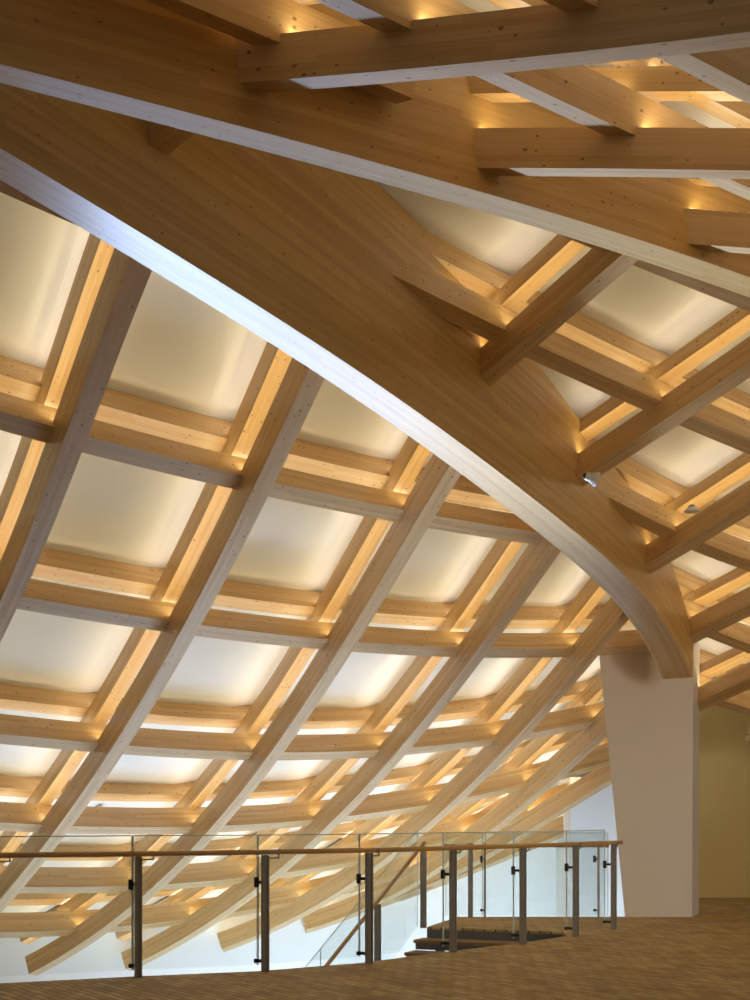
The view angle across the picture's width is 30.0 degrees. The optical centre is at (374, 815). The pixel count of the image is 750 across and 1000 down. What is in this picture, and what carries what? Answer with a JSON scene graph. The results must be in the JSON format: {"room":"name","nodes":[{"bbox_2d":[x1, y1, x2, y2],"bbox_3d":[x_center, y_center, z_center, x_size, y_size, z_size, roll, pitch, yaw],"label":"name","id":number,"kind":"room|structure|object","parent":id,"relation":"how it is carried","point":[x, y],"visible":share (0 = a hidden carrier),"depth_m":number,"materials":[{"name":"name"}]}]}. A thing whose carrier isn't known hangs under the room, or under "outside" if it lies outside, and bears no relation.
{"room":"building mezzanine","nodes":[
{"label":"building mezzanine","id":0,"kind":"room"},
{"bbox_2d":[0,838,555,982],"bbox_3d":[-3.091,3.700,25.939,13.634,7.600,1.100,0,0,-15],"label":"wall","id":1,"kind":"structure","parent":0,"point":[290,946],"depth_m":26.58,"materials":[{"name":"white paint"}]},
{"bbox_2d":[1,905,56,912],"bbox_3d":[-6.539,1.829,23.884,2.026,0.883,1.508,0,0,-44],"label":"ceiling panel","id":2,"kind":"object","parent":1,"relation":"attached to","point":[33,908],"visible":0.3,"depth_m":23.68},
{"bbox_2d":[0,896,165,941],"bbox_3d":[-5.188,1.829,24.930,2.794,1.066,1.767,0,0,21],"label":"ceiling panel","id":3,"kind":"object","parent":1,"relation":"attached to","point":[98,905],"visible":0.08,"depth_m":24.61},
{"bbox_2d":[157,887,229,903],"bbox_3d":[-3.663,1.708,25.790,3.743,1.323,1.146,0,0,0],"label":"ceiling panel","id":4,"kind":"object","parent":1,"relation":"attached to","point":[213,893],"visible":0.09,"depth_m":25.75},
{"bbox_2d":[0,898,749,999],"bbox_3d":[0.250,1.570,11.500,19.500,0.140,29.000,0,0,0],"label":"floor","id":5,"kind":"structure","parent":0,"point":[705,955],"depth_m":13.25,"materials":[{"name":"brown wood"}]},
{"bbox_2d":[0,830,622,977],"bbox_3d":[0.220,0.840,15.202,9.194,1.320,1.095,0,0,-43],"label":"guardrail","id":6,"kind":"object","parent":5,"relation":"on","point":[135,883],"visible":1,"depth_m":14.23,"materials":[{"name":"grey metal"}]},
{"bbox_2d":[305,830,426,966],"bbox_3d":[-0.197,1.772,17.105,0.140,3.175,4.021,0,0,25],"label":"balustrade","id":7,"kind":"object","parent":5,"relation":"attached to","point":[423,854],"visible":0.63,"depth_m":17.86,"materials":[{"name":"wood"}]},
{"bbox_2d":[404,929,561,956],"bbox_3d":[1.042,2.283,17.410,1.930,1.506,2.580,0,0,25],"label":"staircase","id":8,"kind":"structure","parent":5,"relation":"attached to","point":[465,939],"depth_m":18.43,"materials":[{"name":"brown wood"}]},
{"bbox_2d":[444,832,608,917],"bbox_3d":[2.233,0.872,20.738,2.465,1.255,0.204,0,0,0],"label":"guardrail","id":9,"kind":"object","parent":5,"relation":"on","point":[470,852],"visible":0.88,"depth_m":20.70,"materials":[{"name":"silver metal"}]},
{"bbox_2d":[599,623,699,916],"bbox_3d":[4.250,-1.075,21.850,1.780,5.150,2.100,0,0,0],"label":"column","id":10,"kind":"structure","parent":5,"relation":"on","point":[652,721],"depth_m":21.05,"materials":[{"name":"paint"}]},
{"bbox_2d":[32,547,631,628],"bbox_3d":[-0.432,-2.968,18.145,12.596,0.778,0.848,0,0,-38],"label":"lattice purlin","id":11,"kind":"object","parent":10,"relation":"attached to","point":[52,564],"visible":0.41,"depth_m":17.55,"materials":[{"name":"brown wood"}]},
{"bbox_2d":[0,430,21,495],"bbox_3d":[-4.411,-3.522,13.971,2.107,1.326,2.610,0,0,45],"label":"ceiling panel","id":12,"kind":"object","parent":11,"relation":"attached to","point":[9,442],"visible":0.11,"depth_m":14.10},
{"bbox_2d":[44,453,204,568],"bbox_3d":[-2.805,-3.416,15.519,2.726,1.303,2.137,0,0,-43],"label":"ceiling panel","id":13,"kind":"object","parent":11,"relation":"attached to","point":[112,510],"visible":0.33,"depth_m":15.52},
{"bbox_2d":[226,497,363,591],"bbox_3d":[-1.073,-3.381,17.041,2.817,1.296,2.133,0,0,-41],"label":"ceiling panel","id":14,"kind":"object","parent":11,"relation":"attached to","point":[293,545],"visible":0.29,"depth_m":17.13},
{"bbox_2d":[349,494,511,602],"bbox_3d":[0.682,-3.397,18.445,2.637,1.318,2.137,0,0,-37],"label":"ceiling panel","id":15,"kind":"object","parent":11,"relation":"attached to","point":[442,564],"visible":0.32,"depth_m":18.61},
{"bbox_2d":[481,543,589,605],"bbox_3d":[2.426,-3.453,19.695,2.058,1.296,2.396,0,0,-26],"label":"ceiling panel","id":16,"kind":"object","parent":11,"relation":"attached to","point":[564,579],"visible":0.26,"depth_m":20.01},
{"bbox_2d":[0,83,692,678],"bbox_3d":[-0.050,-3.978,13.166,0.450,3.990,16.532,0,0,32],"label":"girder","id":17,"kind":"object","parent":10,"relation":"on","point":[303,256],"visible":0.75,"depth_m":12.38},
{"bbox_2d":[0,180,77,225],"bbox_3d":[-2.200,-4.867,11.154,4.340,0.528,0.382,0,0,-44],"label":"lattice purlin","id":18,"kind":"object","parent":17,"relation":"attached to","point":[6,189],"visible":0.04,"depth_m":10.70,"materials":[{"name":"brown wood"}]},
{"bbox_2d":[148,121,193,154],"bbox_3d":[-0.396,-5.618,9.492,2.988,1.478,0.367,0,0,31],"label":"rib","id":19,"kind":"object","parent":17,"relation":"attached to","point":[163,138],"visible":0.04,"depth_m":10.19,"materials":[{"name":"brown wood"}]},
{"bbox_2d":[20,436,430,943],"bbox_3d":[-2.155,-1.304,19.753,1.304,6.993,11.414,0,0,-37],"label":"rib","id":20,"kind":"object","parent":17,"relation":"attached to","point":[411,458],"visible":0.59,"depth_m":18.72,"materials":[{"name":"brown wood"}]},
{"bbox_2d":[0,675,597,728],"bbox_3d":[-1.310,-1.823,20.177,12.258,1.123,1.129,0,0,-35],"label":"lattice purlin","id":21,"kind":"object","parent":20,"relation":"attached to","point":[12,697],"visible":0.48,"depth_m":19.77,"materials":[{"name":"brown wood"}]},
{"bbox_2d":[0,576,149,692],"bbox_3d":[-3.987,-2.126,17.358,2.731,1.400,2.289,0,0,-43],"label":"ceiling panel","id":22,"kind":"object","parent":21,"relation":"attached to","point":[38,650],"visible":0.41,"depth_m":17.43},
{"bbox_2d":[123,606,306,705],"bbox_3d":[-2.180,-2.080,18.968,2.795,1.413,2.322,0,0,-40],"label":"ceiling panel","id":23,"kind":"object","parent":21,"relation":"attached to","point":[212,671],"visible":0.34,"depth_m":19.11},
{"bbox_2d":[277,620,437,707],"bbox_3d":[-0.358,-2.117,20.363,2.380,1.472,2.354,0,0,-35],"label":"ceiling panel","id":24,"kind":"object","parent":21,"relation":"attached to","point":[365,679],"visible":0.25,"depth_m":20.58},
{"bbox_2d":[406,628,549,704],"bbox_3d":[1.458,-2.246,21.557,2.127,1.504,2.257,0,0,-31],"label":"ceiling panel","id":25,"kind":"object","parent":21,"relation":"attached to","point":[491,674],"visible":0.27,"depth_m":21.77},
{"bbox_2d":[525,628,600,690],"bbox_3d":[3.181,-2.478,22.529,1.892,1.459,2.093,0,0,-29],"label":"ceiling panel","id":26,"kind":"object","parent":21,"relation":"attached to","point":[594,669],"visible":0.16,"depth_m":22.63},
{"bbox_2d":[25,454,460,975],"bbox_3d":[-2.065,-0.750,19.680,1.284,6.908,11.133,0,0,-38],"label":"rib","id":27,"kind":"object","parent":17,"relation":"attached to","point":[436,481],"visible":0.92,"depth_m":18.74,"materials":[{"name":"brown wood"}]},
{"bbox_2d":[0,701,603,759],"bbox_3d":[-1.139,-1.372,19.969,12.260,1.157,1.149,0,0,-35],"label":"lattice purlin","id":28,"kind":"object","parent":27,"relation":"attached to","point":[14,729],"visible":0.66,"depth_m":19.81,"materials":[{"name":"brown wood"}]},
{"bbox_2d":[0,355,510,511],"bbox_3d":[-0.456,-4.065,15.644,10.463,0.544,0.509,0,0,-41],"label":"lattice purlin","id":29,"kind":"object","parent":17,"relation":"attached to","point":[19,379],"visible":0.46,"depth_m":14.50,"materials":[{"name":"brown wood"}]},
{"bbox_2d":[0,192,89,368],"bbox_3d":[-3.252,-4.730,12.300,1.991,1.262,2.416,0,0,44],"label":"ceiling panel","id":30,"kind":"object","parent":29,"relation":"attached to","point":[41,252],"visible":0.38,"depth_m":12.31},
{"bbox_2d":[0,341,291,866],"bbox_3d":[-3.900,-1.339,18.230,0.850,7.868,12.931,0,0,-35],"label":"rib","id":31,"kind":"object","parent":29,"relation":"attached to","point":[272,366],"visible":0.66,"depth_m":16.08,"materials":[{"name":"brown wood"}]},
{"bbox_2d":[106,270,266,422],"bbox_3d":[-1.782,-4.644,13.710,2.640,1.252,2.083,0,0,-42],"label":"ceiling panel","id":32,"kind":"object","parent":29,"relation":"attached to","point":[178,350],"visible":0.42,"depth_m":13.75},
{"bbox_2d":[296,379,407,460],"bbox_3d":[-0.130,-4.596,15.143,2.815,1.228,2.057,0,0,-42],"label":"ceiling panel","id":33,"kind":"object","parent":29,"relation":"attached to","point":[335,418],"visible":0.16,"depth_m":15.49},
{"bbox_2d":[0,392,539,543],"bbox_3d":[-0.568,-3.636,15.224,9.757,0.536,0.481,0,0,-41],"label":"lattice purlin","id":34,"kind":"object","parent":17,"relation":"attached to","point":[18,416],"visible":0.78,"depth_m":14.42,"materials":[{"name":"brown wood"}]},
{"bbox_2d":[0,248,151,641],"bbox_3d":[-3.821,-2.531,14.363,0.466,5.140,8.217,0,0,-34],"label":"rib","id":35,"kind":"object","parent":34,"relation":"attached to","point":[125,279],"visible":0.91,"depth_m":12.67,"materials":[{"name":"brown wood"}]},
{"bbox_2d":[0,233,113,559],"bbox_3d":[-3.914,-3.082,14.443,0.466,5.220,8.490,0,0,-34],"label":"rib","id":36,"kind":"object","parent":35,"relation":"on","point":[95,259],"visible":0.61,"depth_m":12.77,"materials":[{"name":"brown wood"}]},
{"bbox_2d":[0,357,324,912],"bbox_3d":[-3.808,-0.785,18.156,0.832,7.783,12.648,0,0,-35],"label":"rib","id":37,"kind":"object","parent":34,"relation":"attached to","point":[300,385],"visible":0.94,"depth_m":15.95,"materials":[{"name":"brown wood"}]},
{"bbox_2d":[115,539,522,940],"bbox_3d":[-0.774,-1.043,21.491,1.410,6.588,10.719,0,0,-40],"label":"rib","id":38,"kind":"object","parent":17,"relation":"attached to","point":[502,552],"visible":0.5,"depth_m":20.59,"materials":[{"name":"brown wood"}]},
{"bbox_2d":[8,884,233,905],"bbox_3d":[-3.631,0.775,24.126,10.445,1.425,1.304,0,0,-31],"label":"lattice purlin","id":39,"kind":"object","parent":38,"relation":"attached to","point":[21,899],"visible":0.1,"depth_m":23.33,"materials":[{"name":"brown wood"}]},
{"bbox_2d":[3,860,118,866],"bbox_3d":[-5.461,1.032,22.998,2.396,0.826,1.362,0,0,-43],"label":"ceiling panel","id":40,"kind":"object","parent":39,"relation":"attached to","point":[110,863],"visible":0.16,"depth_m":22.82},
{"bbox_2d":[142,855,228,865],"bbox_3d":[-3.837,0.983,24.294,2.649,0.922,1.322,0,0,-36],"label":"ceiling panel","id":41,"kind":"object","parent":39,"relation":"attached to","point":[198,859],"visible":0.11,"depth_m":24.28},
{"bbox_2d":[256,838,339,857],"bbox_3d":[-2.018,0.796,25.395,2.873,1.098,1.234,0,0,-28],"label":"ceiling panel","id":42,"kind":"object","parent":39,"relation":"attached to","point":[323,844],"visible":0.09,"depth_m":25.53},
{"bbox_2d":[0,730,579,801],"bbox_3d":[-1.596,-0.997,21.993,12.896,1.555,1.429,0,0,-32],"label":"lattice purlin","id":43,"kind":"object","parent":38,"relation":"attached to","point":[13,786],"visible":0.33,"depth_m":21.67,"materials":[{"name":"brown wood"}]},
{"bbox_2d":[0,709,81,776],"bbox_3d":[-5.216,-0.925,18.959,2.702,1.156,1.865,0,0,-44],"label":"ceiling panel","id":44,"kind":"object","parent":43,"relation":"attached to","point":[15,760],"visible":0.35,"depth_m":19.37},
{"bbox_2d":[68,720,235,783],"bbox_3d":[-3.354,-0.861,20.642,2.629,1.138,1.868,0,0,-41],"label":"ceiling panel","id":45,"kind":"object","parent":43,"relation":"attached to","point":[137,769],"visible":0.27,"depth_m":20.82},
{"bbox_2d":[221,728,359,782],"bbox_3d":[-1.487,-0.923,22.080,2.262,1.239,1.851,0,0,-35],"label":"ceiling panel","id":46,"kind":"object","parent":43,"relation":"attached to","point":[282,770],"visible":0.2,"depth_m":22.31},
{"bbox_2d":[345,717,475,774],"bbox_3d":[0.350,-1.111,23.189,2.410,1.372,1.815,0,0,-29],"label":"ceiling panel","id":47,"kind":"object","parent":43,"relation":"attached to","point":[414,759],"visible":0.25,"depth_m":23.22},
{"bbox_2d":[464,701,571,756],"bbox_3d":[2.152,-1.416,24.004,2.244,1.436,1.740,0,0,-22],"label":"ceiling panel","id":48,"kind":"object","parent":43,"relation":"attached to","point":[561,706],"visible":0.12,"depth_m":23.77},
{"bbox_2d":[121,535,560,970],"bbox_3d":[-0.687,-0.488,21.421,1.379,6.500,10.436,0,0,-40],"label":"rib","id":49,"kind":"object","parent":17,"relation":"attached to","point":[536,559],"visible":0.91,"depth_m":20.78,"materials":[{"name":"brown wood"}]},
{"bbox_2d":[0,851,433,937],"bbox_3d":[-3.454,1.243,23.910,10.451,1.494,1.344,0,0,-31],"label":"lattice purlin","id":50,"kind":"object","parent":49,"relation":"attached to","point":[60,923],"visible":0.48,"depth_m":24.22,"materials":[{"name":"brown wood"}]},
{"bbox_2d":[0,743,609,833],"bbox_3d":[-1.420,-0.533,21.779,12.901,1.615,1.465,0,0,-32],"label":"lattice purlin","id":51,"kind":"object","parent":49,"relation":"attached to","point":[20,817],"visible":0.66,"depth_m":22.09,"materials":[{"name":"brown wood"}]},
{"bbox_2d":[221,577,605,920],"bbox_3d":[0.698,-0.947,22.975,1.561,5.870,9.527,0,0,-44],"label":"rib","id":52,"kind":"object","parent":17,"relation":"attached to","point":[588,597],"visible":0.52,"depth_m":22.03,"materials":[{"name":"brown wood"}]},
{"bbox_2d":[8,794,506,860],"bbox_3d":[-2.279,-0.164,23.378,12.492,1.770,1.609,0,0,-30],"label":"lattice purlin","id":53,"kind":"object","parent":52,"relation":"attached to","point":[346,828],"visible":0.19,"depth_m":23.75,"materials":[{"name":"brown wood"}]},
{"bbox_2d":[0,796,27,834],"bbox_3d":[-6.282,0.065,20.238,1.616,1.036,2.635,0,0,45],"label":"ceiling panel","id":54,"kind":"object","parent":53,"relation":"attached to","point":[2,798],"visible":0.11,"depth_m":20.30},
{"bbox_2d":[21,799,177,844],"bbox_3d":[-4.440,0.159,21.959,2.528,1.020,1.665,0,0,-42],"label":"ceiling panel","id":55,"kind":"object","parent":53,"relation":"attached to","point":[109,840],"visible":0.24,"depth_m":22.04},
{"bbox_2d":[167,796,296,842],"bbox_3d":[-2.635,0.097,23.362,2.472,1.141,1.693,0,0,-36],"label":"ceiling panel","id":56,"kind":"object","parent":53,"relation":"attached to","point":[278,800],"visible":0.2,"depth_m":23.26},
{"bbox_2d":[285,782,410,832],"bbox_3d":[-0.800,-0.088,24.475,2.724,1.318,1.648,0,0,-28],"label":"ceiling panel","id":57,"kind":"object","parent":53,"relation":"attached to","point":[397,787],"visible":0.12,"depth_m":24.29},
{"bbox_2d":[435,763,505,784],"bbox_3d":[1.025,-0.411,25.265,2.597,1.414,1.534,0,0,-20],"label":"ceiling panel","id":58,"kind":"object","parent":53,"relation":"attached to","point":[445,779],"visible":0.03,"depth_m":24.78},
{"bbox_2d":[217,598,628,951],"bbox_3d":[0.781,-0.393,22.901,1.530,5.783,9.252,0,0,-44],"label":"rib","id":59,"kind":"object","parent":17,"relation":"attached to","point":[611,618],"visible":0.88,"depth_m":22.70,"materials":[{"name":"brown wood"}]},
{"bbox_2d":[0,783,566,893],"bbox_3d":[-2.102,0.304,23.162,12.499,1.839,1.649,0,0,-30],"label":"lattice purlin","id":60,"kind":"object","parent":59,"relation":"attached to","point":[47,880],"visible":0.56,"depth_m":23.42,"materials":[{"name":"brown wood"}]},
{"bbox_2d":[381,764,611,907],"bbox_3d":[2.544,0.167,25.500,5.481,3.133,0.695,0,0,23],"label":"rib","id":61,"kind":"object","parent":60,"relation":"attached to","point":[595,781],"visible":0.53,"depth_m":25.28,"materials":[{"name":"brown wood"}]},
{"bbox_2d":[399,816,563,901],"bbox_3d":[2.049,0.791,26.354,3.413,1.667,0.373,0,0,3],"label":"rib","id":62,"kind":"object","parent":61,"relation":"attached to","point":[555,825],"visible":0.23,"depth_m":26.23,"materials":[{"name":"brown wood"}]},
{"bbox_2d":[489,234,585,311],"bbox_3d":[2.458,-6.111,13.414,3.743,2.059,0.543,0,0,40],"label":"rib","id":63,"kind":"object","parent":17,"relation":"attached to","point":[560,250],"visible":0.31,"depth_m":14.01,"materials":[{"name":"brown wood"}]},
{"bbox_2d":[480,247,638,385],"bbox_3d":[2.567,-5.658,13.258,4.102,2.306,0.566,0,0,41],"label":"rib","id":64,"kind":"object","parent":17,"relation":"attached to","point":[596,270],"visible":0.59,"depth_m":13.79,"materials":[{"name":"brown wood"}]},
{"bbox_2d":[556,233,749,310],"bbox_3d":[2.292,-5.382,13.116,9.205,0.771,0.809,0,0,-39],"label":"lattice purlin","id":65,"kind":"object","parent":64,"relation":"attached to","point":[741,301],"visible":0.02,"depth_m":14.09,"materials":[{"name":"brown wood"}]},
{"bbox_2d":[392,261,749,454],"bbox_3d":[3.864,-4.334,15.867,9.814,2.006,1.050,0,0,-32],"label":"lattice purlin","id":66,"kind":"object","parent":17,"relation":"attached to","point":[455,303],"visible":0.83,"depth_m":14.98,"materials":[{"name":"brown wood"}]},
{"bbox_2d":[429,233,749,420],"bbox_3d":[4.113,-4.728,16.290,9.332,2.023,0.938,0,0,-31],"label":"lattice purlin","id":67,"kind":"object","parent":17,"relation":"attached to","point":[476,275],"visible":0.57,"depth_m":15.37,"materials":[{"name":"brown wood"}]},
{"bbox_2d":[374,181,556,276],"bbox_3d":[0.017,-5.860,12.762,1.400,0.496,5.248,0,0,45],"label":"ceiling panel","id":68,"kind":"object","parent":67,"relation":"attached to","point":[505,244],"visible":0.22,"depth_m":13.88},
{"bbox_2d":[538,246,737,355],"bbox_3d":[2.907,-5.651,15.337,2.757,0.776,1.476,0,0,-36],"label":"ceiling panel","id":69,"kind":"object","parent":67,"relation":"attached to","point":[660,313],"visible":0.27,"depth_m":15.42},
{"bbox_2d":[695,330,749,393],"bbox_3d":[4.848,-5.312,16.586,2.638,0.982,1.469,0,0,-30],"label":"ceiling panel","id":70,"kind":"object","parent":67,"relation":"attached to","point":[744,386],"visible":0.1,"depth_m":16.25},
{"bbox_2d":[576,336,749,485],"bbox_3d":[4.132,-5.134,15.249,4.561,2.404,0.671,0,0,36],"label":"rib","id":71,"kind":"object","parent":17,"relation":"attached to","point":[732,368],"visible":1,"depth_m":15.66,"materials":[{"name":"brown wood"}]},
{"bbox_2d":[582,472,600,486],"bbox_3d":[2.441,-3.789,15.755,0.206,0.170,0.168,0,0,0],"label":"spotlight","id":72,"kind":"object","parent":71,"relation":"attached to","point":[593,478],"visible":1,"depth_m":15.73,"materials":[{"name":"white"}]},
{"bbox_2d":[579,307,749,441],"bbox_3d":[4.065,-5.571,15.457,4.214,2.159,0.632,0,0,36],"label":"rib","id":73,"kind":"object","parent":17,"relation":"attached to","point":[736,323],"visible":0.83,"depth_m":15.68,"materials":[{"name":"brown wood"}]},
{"bbox_2d":[593,438,749,540],"bbox_3d":[5.399,-3.813,18.643,7.196,2.143,1.061,0,0,-18],"label":"lattice purlin","id":74,"kind":"object","parent":17,"relation":"attached to","point":[650,484],"visible":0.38,"depth_m":18.19,"materials":[{"name":"brown wood"}]},
{"bbox_2d":[538,363,611,418],"bbox_3d":[1.909,-5.137,16.384,2.446,0.783,1.553,0,0,-39],"label":"ceiling panel","id":75,"kind":"object","parent":74,"relation":"attached to","point":[582,398],"visible":0.1,"depth_m":16.68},
{"bbox_2d":[594,408,743,488],"bbox_3d":[3.777,-4.723,17.662,2.192,0.920,1.781,0,0,-36],"label":"ceiling panel","id":76,"kind":"object","parent":74,"relation":"attached to","point":[683,456],"visible":0.32,"depth_m":17.85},
{"bbox_2d":[683,567,749,606],"bbox_3d":[5.821,-3.736,18.922,0.567,1.745,4.644,0,0,-43],"label":"rib","id":77,"kind":"object","parent":74,"relation":"attached to","point":[737,578],"visible":0.77,"depth_m":19.81,"materials":[{"name":"brown wood"}]},
{"bbox_2d":[713,476,749,500],"bbox_3d":[5.555,-4.271,18.617,2.366,0.990,1.675,0,0,-23],"label":"ceiling panel","id":78,"kind":"object","parent":74,"relation":"attached to","point":[747,478],"visible":0.05,"depth_m":18.43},
{"bbox_2d":[608,481,749,570],"bbox_3d":[5.328,-3.405,18.424,7.077,2.087,1.088,0,0,-17],"label":"lattice purlin","id":79,"kind":"object","parent":17,"relation":"attached to","point":[636,508],"visible":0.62,"depth_m":18.07,"materials":[{"name":"brown wood"}]},
{"bbox_2d":[644,480,749,573],"bbox_3d":[5.061,-4.275,16.976,4.452,2.144,0.597,0,0,44],"label":"rib","id":80,"kind":"object","parent":17,"relation":"attached to","point":[734,506],"visible":1,"depth_m":17.75,"materials":[{"name":"brown wood"}]},
{"bbox_2d":[653,453,749,534],"bbox_3d":[4.893,-4.642,17.402,0.590,2.069,4.648,0,0,-45],"label":"rib","id":81,"kind":"object","parent":17,"relation":"attached to","point":[737,470],"visible":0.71,"depth_m":17.78,"materials":[{"name":"brown wood"}]},
{"bbox_2d":[683,599,749,653],"bbox_3d":[6.633,-2.150,20.435,5.504,2.178,0.762,0,0,-5],"label":"lattice purlin","id":82,"kind":"object","parent":17,"relation":"attached to","point":[737,635],"visible":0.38,"depth_m":20.32,"materials":[{"name":"brown wood"}]},
{"bbox_2d":[689,587,749,643],"bbox_3d":[5.932,-3.371,18.478,0.572,1.800,4.370,0,0,-44],"label":"rib","id":83,"kind":"object","parent":17,"relation":"attached to","point":[735,608],"visible":1,"depth_m":19.55,"materials":[{"name":"brown wood"}]},
{"bbox_2d":[17,579,696,657],"bbox_3d":[-0.265,-2.530,17.944,12.596,0.787,0.853,0,0,-38],"label":"lattice purlin","id":84,"kind":"object","parent":10,"relation":"attached to","point":[39,596],"visible":0.63,"depth_m":17.43,"materials":[{"name":"brown wood"}]},
{"bbox_2d":[301,707,606,932],"bbox_3d":[1.753,0.020,24.559,7.217,4.370,1.323,0,0,38],"label":"rib","id":85,"kind":"object","parent":10,"relation":"attached to","point":[584,741],"visible":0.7,"depth_m":24.73,"materials":[{"name":"brown wood"}]},
{"bbox_2d":[437,673,602,823],"bbox_3d":[1.575,-0.450,24.775,7.169,4.288,1.312,0,0,38],"label":"rib","id":86,"kind":"object","parent":10,"relation":"attached to","point":[593,692],"visible":0.31,"depth_m":24.02,"materials":[{"name":"brown wood"}]},
{"bbox_2d":[700,649,744,676],"bbox_3d":[7.468,-1.739,21.862,5.049,1.845,0.650,0,0,11],"label":"lattice purlin","id":87,"kind":"object","parent":10,"relation":"attached to","point":[705,656],"visible":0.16,"depth_m":22.09,"materials":[{"name":"brown wood"}]},
{"bbox_2d":[699,606,749,654],"bbox_3d":[5.314,-2.851,21.785,1.534,0.834,1.648,0,0,-14],"label":"ceiling panel","id":88,"kind":"object","parent":87,"relation":"attached to","point":[707,644],"visible":0.13,"depth_m":21.91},
{"bbox_2d":[697,663,749,711],"bbox_3d":[6.360,-2.527,19.937,0.581,1.860,5.135,0,0,-37],"label":"rib","id":89,"kind":"object","parent":10,"relation":"attached to","point":[735,682],"visible":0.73,"depth_m":21.24,"materials":[{"name":"brown wood"}]},
{"bbox_2d":[699,675,749,715],"bbox_3d":[7.298,-1.355,21.653,4.955,1.788,0.675,0,0,12],"label":"lattice purlin","id":90,"kind":"object","parent":10,"relation":"attached to","point":[740,703],"visible":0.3,"depth_m":21.93,"materials":[{"name":"brown wood"}]},
{"bbox_2d":[700,648,749,678],"bbox_3d":[6.446,-2.946,20.189,0.530,1.699,4.960,0,0,-37],"label":"rib","id":91,"kind":"object","parent":10,"relation":"attached to","point":[733,657],"visible":0.59,"depth_m":21.56,"materials":[{"name":"brown wood"}]},
{"bbox_2d":[672,566,749,623],"bbox_3d":[6.760,-2.545,20.648,5.630,2.234,0.742,0,0,-6],"label":"lattice purlin","id":92,"kind":"object","parent":91,"relation":"attached to","point":[687,582],"visible":0.24,"depth_m":20.27,"materials":[{"name":"brown wood"}]},
{"bbox_2d":[659,516,749,581],"bbox_3d":[4.581,-3.749,19.832,1.986,0.868,1.684,0,0,-25],"label":"ceiling panel","id":93,"kind":"object","parent":92,"relation":"attached to","point":[706,568],"visible":0.21,"depth_m":20.05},
{"bbox_2d":[0,0,749,296],"bbox_3d":[0.703,-4.444,9.474,13.498,1.560,0.270,0,0,-37],"label":"girder","id":94,"kind":"object","parent":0,"point":[141,59],"visible":0.53,"depth_m":8.64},
{"bbox_2d":[294,0,319,4],"bbox_3d":[1.259,-4.426,7.051,4.818,1.004,0.275,0,0,31],"label":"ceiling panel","id":95,"kind":"object","parent":94,"relation":"attached to","point":[304,2],"visible":0.08,"depth_m":8.08,"materials":[{"name":"white wood"}]},
{"bbox_2d":[487,0,749,127],"bbox_3d":[2.342,-4.874,9.443,8.765,0.422,0.268,0,0,-41],"label":"lattice purlin","id":96,"kind":"object","parent":95,"relation":"attached to","point":[736,114],"visible":0.18,"depth_m":9.41,"materials":[{"name":"brown wood"}]},
{"bbox_2d":[235,0,749,92],"bbox_3d":[1.256,-4.012,7.093,4.740,1.089,0.280,0,0,31],"label":"rib","id":97,"kind":"object","parent":94,"relation":"attached to","point":[546,36],"visible":0.83,"depth_m":7.43,"materials":[{"name":"brown wood"}]},
{"bbox_2d":[144,0,415,103],"bbox_3d":[-0.920,-4.566,7.792,2.941,0.334,0.215,0,0,-40],"label":"lattice purlin","id":98,"kind":"object","parent":97,"relation":"attached to","point":[253,22],"visible":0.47,"depth_m":7.96,"materials":[{"name":"brown wood"}]},
{"bbox_2d":[315,0,749,200],"bbox_3d":[2.299,-4.480,9.506,8.765,0.459,0.275,0,0,-41],"label":"lattice purlin","id":99,"kind":"object","parent":97,"relation":"attached to","point":[580,94],"visible":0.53,"depth_m":8.51,"materials":[{"name":"brown wood"}]},
{"bbox_2d":[542,0,749,104],"bbox_3d":[2.369,-4.275,8.215,5.741,0.372,0.249,0,0,-39],"label":"lattice purlin","id":100,"kind":"object","parent":97,"relation":"attached to","point":[728,70],"visible":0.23,"depth_m":7.77,"materials":[{"name":"brown wood"}]},
{"bbox_2d":[456,0,612,65],"bbox_3d":[0.841,-5.146,8.984,2.422,0.234,0.759,0,0,-37],"label":"ceiling panel","id":101,"kind":"object","parent":94,"relation":"attached to","point":[478,5],"visible":0.04,"depth_m":8.74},
{"bbox_2d":[468,66,741,102],"bbox_3d":[2.607,-4.544,8.705,4.225,0.798,0.239,0,0,17],"label":"rib","id":102,"kind":"object","parent":94,"relation":"attached to","point":[657,83],"visible":0.41,"depth_m":8.87,"materials":[{"name":"brown wood"}]},
{"bbox_2d":[473,127,749,178],"bbox_3d":[2.608,-4.130,8.755,4.142,0.883,0.247,0,0,16],"label":"rib","id":103,"kind":"object","parent":94,"relation":"attached to","point":[666,152],"visible":0.91,"depth_m":8.99,"materials":[{"name":"brown wood"}]},
{"bbox_2d":[656,101,735,127],"bbox_3d":[2.543,-5.177,10.357,2.776,0.211,0.617,0,0,-37],"label":"ceiling panel","id":104,"kind":"object","parent":94,"relation":"attached to","point":[682,107],"visible":0.06,"depth_m":10.17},
{"bbox_2d":[682,178,717,186],"bbox_3d":[3.918,-4.638,10.248,3.454,0.644,0.242,0,0,12],"label":"rib","id":105,"kind":"object","parent":94,"relation":"attached to","point":[698,181],"visible":0.07,"depth_m":10.56,"materials":[{"name":"brown wood"}]},
{"bbox_2d":[684,208,749,253],"bbox_3d":[3.929,-4.224,10.303,3.354,0.729,0.249,0,0,12],"label":"rib","id":106,"kind":"object","parent":94,"relation":"attached to","point":[709,230],"visible":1,"depth_m":10.51,"materials":[{"name":"brown wood"}]},
{"bbox_2d":[555,777,624,916],"bbox_3d":[4.460,3.400,26.400,1.880,8.200,2.400,0,0,0],"label":"wall","id":107,"kind":"structure","parent":0,"point":[597,812],"depth_m":25.20,"materials":[{"name":"white paint"}]},
{"bbox_2d":[699,689,749,897],"bbox_3d":[7.600,-1.250,25.850,6.800,5.500,0.300,0,0,0],"label":"wall","id":108,"kind":"structure","parent":0,"point":[724,752],"depth_m":25.70,"materials":[{"name":"paint"}]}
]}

